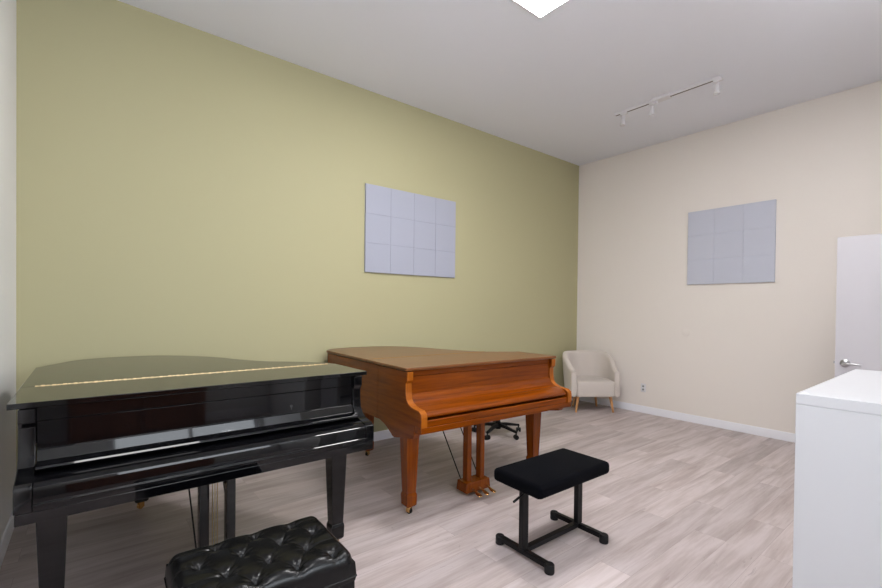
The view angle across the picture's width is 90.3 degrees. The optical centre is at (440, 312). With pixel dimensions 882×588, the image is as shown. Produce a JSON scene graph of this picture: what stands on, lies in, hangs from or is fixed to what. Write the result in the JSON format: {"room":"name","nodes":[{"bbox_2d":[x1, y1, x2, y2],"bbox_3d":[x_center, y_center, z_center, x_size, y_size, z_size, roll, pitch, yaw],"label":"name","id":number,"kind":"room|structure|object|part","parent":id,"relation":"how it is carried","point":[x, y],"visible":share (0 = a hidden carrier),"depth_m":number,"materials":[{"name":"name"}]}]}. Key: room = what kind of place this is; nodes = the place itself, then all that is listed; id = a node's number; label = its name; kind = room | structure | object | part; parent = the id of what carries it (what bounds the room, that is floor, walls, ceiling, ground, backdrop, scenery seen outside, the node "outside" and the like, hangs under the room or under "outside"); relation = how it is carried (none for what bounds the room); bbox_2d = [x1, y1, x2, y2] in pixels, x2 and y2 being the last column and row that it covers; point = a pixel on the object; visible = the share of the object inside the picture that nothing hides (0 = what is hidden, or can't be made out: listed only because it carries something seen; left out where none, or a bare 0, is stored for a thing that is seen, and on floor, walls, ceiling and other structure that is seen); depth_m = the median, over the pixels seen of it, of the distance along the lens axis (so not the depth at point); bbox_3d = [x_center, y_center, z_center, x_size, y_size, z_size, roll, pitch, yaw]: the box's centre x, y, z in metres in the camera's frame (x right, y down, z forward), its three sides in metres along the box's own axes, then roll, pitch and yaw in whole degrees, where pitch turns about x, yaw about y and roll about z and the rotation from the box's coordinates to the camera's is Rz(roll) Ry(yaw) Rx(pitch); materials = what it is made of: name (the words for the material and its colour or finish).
{"room":"music room","nodes":[
{"label":"music room","id":0,"kind":"room"},
{"bbox_2d":[0,0,15,541],"bbox_3d":[-1.246,-0.387,0.842,0.120,3.765,5.480,0,1,-39],"label":"wall","id":1,"kind":"structure","parent":0,"point":[7,7],"depth_m":2.60,"materials":[{"name":"white paint"}]},
{"bbox_2d":[0,510,13,567],"bbox_3d":[-1.170,1.349,0.849,0.014,0.095,5.346,0,1,-39],"label":"baseboard","id":2,"kind":"structure","parent":1,"relation":"attached to","point":[6,537],"depth_m":2.55,"materials":[{"name":"white paint"}]},
{"bbox_2d":[16,0,578,470],"bbox_3d":[-0.382,-0.419,4.957,6.362,3.765,0.120,0,1,-39],"label":"wall","id":3,"kind":"structure","parent":0,"point":[182,189],"depth_m":3.77,"materials":[{"name":"green paint"}]},
{"bbox_2d":[364,183,455,277],"bbox_3d":[-0.308,-0.874,4.916,1.217,0.912,0.022,0,1,-39],"label":"acoustic panel","id":4,"kind":"object","parent":3,"relation":"attached to","point":[407,233],"visible":1,"depth_m":4.86,"materials":[{"name":"grey fabric"}]},
{"bbox_2d":[374,397,572,440],"bbox_3d":[-0.359,1.317,4.923,6.362,0.095,0.014,0,1,-39],"label":"baseboard","id":5,"kind":"structure","parent":3,"relation":"attached to","point":[385,434],"depth_m":4.70,"materials":[{"name":"white paint"}]},
{"bbox_2d":[0,400,794,587],"bbox_3d":[1.306,1.453,2.834,6.362,0.100,5.360,0,1,-39],"label":"floor","id":6,"kind":"structure","parent":0,"point":[679,503],"depth_m":2.97,"materials":[{"name":"laminate"}]},
{"bbox_2d":[6,355,373,587],"bbox_3d":[-1.526,0.854,2.738,1.540,1.039,1.810,0,1,-39],"label":"grand piano","id":7,"kind":"object","parent":6,"relation":"on","point":[96,433],"visible":0.88,"depth_m":2.04,"materials":[{"name":"black paint"}]},
{"bbox_3d":[-1.686,0.550,1.802,0.052,0.354,0.560,0,1,-39],"label":"arm","id":8,"kind":"part","parent":7,"relation":"part of","materials":[{"name":"black paint"}]},
{"bbox_3d":[-1.565,1.046,1.768,0.098,0.570,0.098,0,1,-39],"label":"leg","id":9,"kind":"part","parent":7,"relation":"part of","materials":[{"name":"black paint"}]},
{"bbox_3d":[-2.086,0.959,3.056,0.098,0.708,0.098,0,1,-39],"label":"leg","id":10,"kind":"part","parent":7,"relation":"part of","materials":[{"name":"black paint"}]},
{"bbox_3d":[-1.706,0.346,2.958,1.535,0.022,1.226,0,1,-39],"label":"lid","id":11,"kind":"part","parent":7,"relation":"part of","materials":[{"name":"black paint"}]},
{"bbox_3d":[-1.179,0.358,2.311,1.540,0.022,0.438,0,1,-39],"label":"lid","id":12,"kind":"part","parent":7,"relation":"part of","materials":[{"name":"black paint"}]},
{"bbox_3d":[-1.138,0.401,2.260,1.376,0.054,0.254,0,1,-39],"label":"lock rail","id":13,"kind":"part","parent":7,"relation":"part of","materials":[{"name":"black paint"}]},
{"bbox_3d":[-1.239,1.024,2.289,0.045,0.509,0.056,0,1,-39],"label":"lyre post","id":14,"kind":"part","parent":7,"relation":"part of","materials":[{"name":"black paint"}]},
{"bbox_3d":[-1.226,1.025,2.356,0.004,0.512,0.004,0,1,-39],"label":"pedal rod","id":15,"kind":"part","parent":7,"relation":"part of","materials":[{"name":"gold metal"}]},
{"bbox_3d":[-1.217,1.025,2.364,0.004,0.512,0.004,0,1,-39],"label":"pedal rod","id":16,"kind":"part","parent":7,"relation":"part of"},
{"bbox_3d":[-1.208,1.025,2.371,0.004,0.512,0.004,0,1,-39],"label":"pedal rod","id":17,"kind":"part","parent":7,"relation":"part of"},
{"bbox_3d":[-1.139,1.024,2.369,0.045,0.509,0.056,0,1,-39],"label":"lyre post","id":18,"kind":"part","parent":7,"relation":"part of","materials":[{"name":"black paint"}]},
{"bbox_3d":[-0.621,1.048,2.589,0.098,0.570,0.098,0,1,-39],"label":"leg","id":19,"kind":"part","parent":7,"relation":"part of","materials":[{"name":"black paint"}]},
{"bbox_3d":[-0.576,0.552,2.700,0.052,0.354,0.560,0,1,-39],"label":"arm","id":20,"kind":"part","parent":7,"relation":"part of","materials":[{"name":"black paint"}]},
{"bbox_2d":[164,516,356,587],"bbox_3d":[-0.647,1.126,1.579,0.564,0.538,0.393,0,1,-37],"label":"tufted bench","id":21,"kind":"object","parent":6,"relation":"on","point":[300,553],"visible":1,"depth_m":1.54,"materials":[{"name":"black leather"}]},
{"bbox_2d":[327,346,571,513],"bbox_3d":[-0.042,0.870,3.977,1.531,1.014,1.798,0,1,-36],"label":"grand piano","id":22,"kind":"object","parent":6,"relation":"on","point":[415,392],"visible":0.88,"depth_m":3.32,"materials":[{"name":"brown wood"}]},
{"bbox_3d":[-0.698,0.999,4.194,0.104,0.633,0.104,0,1,-36],"label":"leg","id":23,"kind":"part","parent":22,"relation":"part of","materials":[{"name":"brown wood"}]},
{"bbox_3d":[-0.280,0.641,3.065,0.052,0.482,0.594,0,1,-36],"label":"arm","id":24,"kind":"part","parent":22,"relation":"part of","materials":[{"name":"brown wood"}]},
{"bbox_3d":[-0.374,0.372,4.208,1.255,0.022,1.021,0,1,-36],"label":"lid","id":25,"kind":"part","parent":22,"relation":"part of","materials":[{"name":"brown wood"}]},
{"bbox_3d":[-0.219,1.054,3.026,0.104,0.558,0.104,0,1,-36],"label":"leg","id":26,"kind":"part","parent":22,"relation":"part of","materials":[{"name":"brown wood"}]},
{"bbox_3d":[0.213,0.384,3.629,1.524,0.022,0.598,0,1,-36],"label":"lid","id":27,"kind":"part","parent":22,"relation":"part of","materials":[{"name":"brown wood"}]},
{"bbox_3d":[0.201,1.034,3.350,0.042,0.497,0.056,0,1,-36],"label":"lyre post","id":28,"kind":"part","parent":22,"relation":"part of","materials":[{"name":"brown wood"}]},
{"bbox_3d":[0.307,1.035,3.426,0.042,0.497,0.056,0,1,-36],"label":"lyre post","id":29,"kind":"part","parent":22,"relation":"part of","materials":[{"name":"brown wood"}]},
{"bbox_3d":[0.297,0.419,3.511,1.404,0.036,0.252,0,1,-36],"label":"lock rail","id":30,"kind":"part","parent":22,"relation":"part of","materials":[{"name":"brown wood"}]},
{"bbox_3d":[0.796,1.057,3.794,0.104,0.558,0.104,0,1,-36],"label":"leg","id":31,"kind":"part","parent":22,"relation":"part of","materials":[{"name":"brown wood"}]},
{"bbox_3d":[0.905,0.645,3.912,0.052,0.482,0.594,0,1,-36],"label":"arm","id":32,"kind":"part","parent":22,"relation":"part of","materials":[{"name":"brown wood"}]},
{"bbox_2d":[472,420,520,439],"bbox_3d":[0.655,1.007,4.940,0.562,0.735,0.572,1,1,43],"label":"office chair","id":33,"kind":"object","parent":6,"relation":"on","point":[495,424],"visible":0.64,"depth_m":4.91,"materials":[{"name":"black plastic"}]},
{"bbox_3d":[0.503,1.273,4.999,0.260,0.060,0.051,1,1,14],"label":"arm","id":34,"kind":"part","parent":33,"relation":"part of","materials":[{"name":"black plastic"}]},
{"bbox_3d":[0.566,1.275,4.840,0.051,0.060,0.260,1,1,32],"label":"arm","id":35,"kind":"part","parent":33,"relation":"part of","materials":[{"name":"black plastic"}]},
{"bbox_3d":[0.736,1.277,4.851,0.051,0.060,0.260,0,1,-40],"label":"arm","id":36,"kind":"part","parent":33,"relation":"part of","materials":[{"name":"black plastic"}]},
{"bbox_3d":[0.779,1.276,5.016,0.260,0.060,0.051,0,1,-22],"label":"arm","id":37,"kind":"part","parent":33,"relation":"part of","materials":[{"name":"black plastic"}]},
{"bbox_2d":[494,448,608,575],"bbox_3d":[0.664,1.159,2.651,0.702,0.478,0.424,0,1,-38],"label":"piano bench","id":38,"kind":"object","parent":6,"relation":"on","point":[542,476],"visible":1,"depth_m":2.56,"materials":[{"name":"black"}]},
{"bbox_3d":[0.442,1.030,2.453,0.109,0.044,0.014,0,1,-38],"label":"height lever","id":39,"kind":"part","parent":38,"relation":"part of","materials":[{"name":"black metal"}]},
{"bbox_3d":[0.678,0.959,2.659,0.670,0.078,0.360,0,1,-38],"label":"seat","id":40,"kind":"part","parent":38,"relation":"part of","materials":[{"name":"black fabric"}]},
{"bbox_2d":[562,350,619,412],"bbox_3d":[2.113,0.975,6.310,0.728,0.807,0.633,1,1,-2],"label":"armchair","id":41,"kind":"object","parent":6,"relation":"on","point":[587,373],"visible":0.98,"depth_m":6.20,"materials":[{"name":"beige fabric"}]},
{"bbox_3d":[1.878,1.264,6.056,0.074,0.228,0.041,0,1,-35],"label":"leg","id":42,"kind":"part","parent":41,"relation":"part of","materials":[{"name":"brown wood"}]},
{"bbox_3d":[2.114,1.050,6.248,0.524,0.217,0.507,1,1,-2],"label":"seat","id":43,"kind":"part","parent":41,"relation":"part of","materials":[{"name":"beige fabric"}]},
{"bbox_3d":[2.356,1.269,6.070,0.074,0.228,0.041,1,1,32],"label":"leg","id":44,"kind":"part","parent":41,"relation":"part of","materials":[{"name":"brown wood"}]},
{"bbox_2d":[792,369,881,587],"bbox_3d":[1.884,0.861,1.838,1.150,1.116,0.396,0,1,-39],"label":"cabinet","id":45,"kind":"object","parent":6,"relation":"on","point":[837,531],"visible":1,"depth_m":1.54,"materials":[{"name":"white wood"}]},
{"bbox_2d":[118,0,881,165],"bbox_3d":[1.346,-2.312,2.796,6.602,0.100,5.600,0,1,-39],"label":"ceiling","id":46,"kind":"structure","parent":0,"point":[555,84],"depth_m":3.86,"materials":[{"name":"white paint"}]},
{"bbox_2d":[512,0,568,18],"bbox_3d":[0.716,-2.263,2.959,0.600,0.014,0.600,0,1,-39],"label":"recessed light","id":47,"kind":"object","parent":46,"relation":"in","point":[539,8],"visible":1,"depth_m":3.23,"materials":[{"name":"white plastic"}]},
{"bbox_2d":[615,75,722,126],"bbox_3d":[2.335,-2.181,4.604,0.105,0.178,1.095,0,1,-39],"label":"track light","id":48,"kind":"object","parent":46,"relation":"attached to","point":[717,79],"visible":1,"depth_m":4.59,"materials":[{"name":"white plastic"}]},
{"bbox_2d":[577,80,881,433],"bbox_3d":[3.436,-0.383,5.367,0.120,3.765,4.240,0,1,-39],"label":"wall","id":49,"kind":"structure","parent":0,"point":[747,353],"depth_m":5.23,"materials":[{"name":"white paint"}]},
{"bbox_2d":[641,383,645,391],"bbox_3d":[2.795,1.041,6.066,0.014,0.116,0.072,0,1,-39],"label":"wall outlet","id":50,"kind":"object","parent":49,"relation":"attached to","point":[643,386],"visible":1,"depth_m":6.06,"materials":[{"name":"white plastic"}]},
{"bbox_2d":[579,397,794,442],"bbox_3d":[3.407,1.353,5.291,0.014,0.095,4.106,0,1,-39],"label":"baseboard","id":51,"kind":"structure","parent":49,"relation":"attached to","point":[775,434],"depth_m":5.49,"materials":[{"name":"white paint"}]},
{"bbox_2d":[687,199,775,284],"bbox_3d":[3.439,-0.806,5.249,0.022,0.917,0.917,0,1,-39],"label":"acoustic panel","id":52,"kind":"object","parent":49,"relation":"attached to","point":[737,243],"visible":1,"depth_m":5.20,"materials":[{"name":"grey fabric"}]},
{"bbox_3d":[3.589,-0.347,1.909,4.192,3.765,1.360,0,1,-39],"label":"wall","id":53,"kind":"structure","parent":0,"visible":0},
{"bbox_2d":[833,234,881,376],"bbox_3d":[3.694,0.386,3.458,0.169,2.050,0.907,0,1,-39],"label":"door","id":54,"kind":"structure","parent":53,"relation":"in","point":[858,340],"depth_m":3.67,"materials":[{"name":"grey paint"}]},
{"bbox_3d":[3.441,0.431,3.691,0.064,0.068,0.144,0,1,-39],"label":"handle","id":55,"kind":"part","parent":54,"relation":"part of","materials":[{"name":"silver metal"}]}
]}

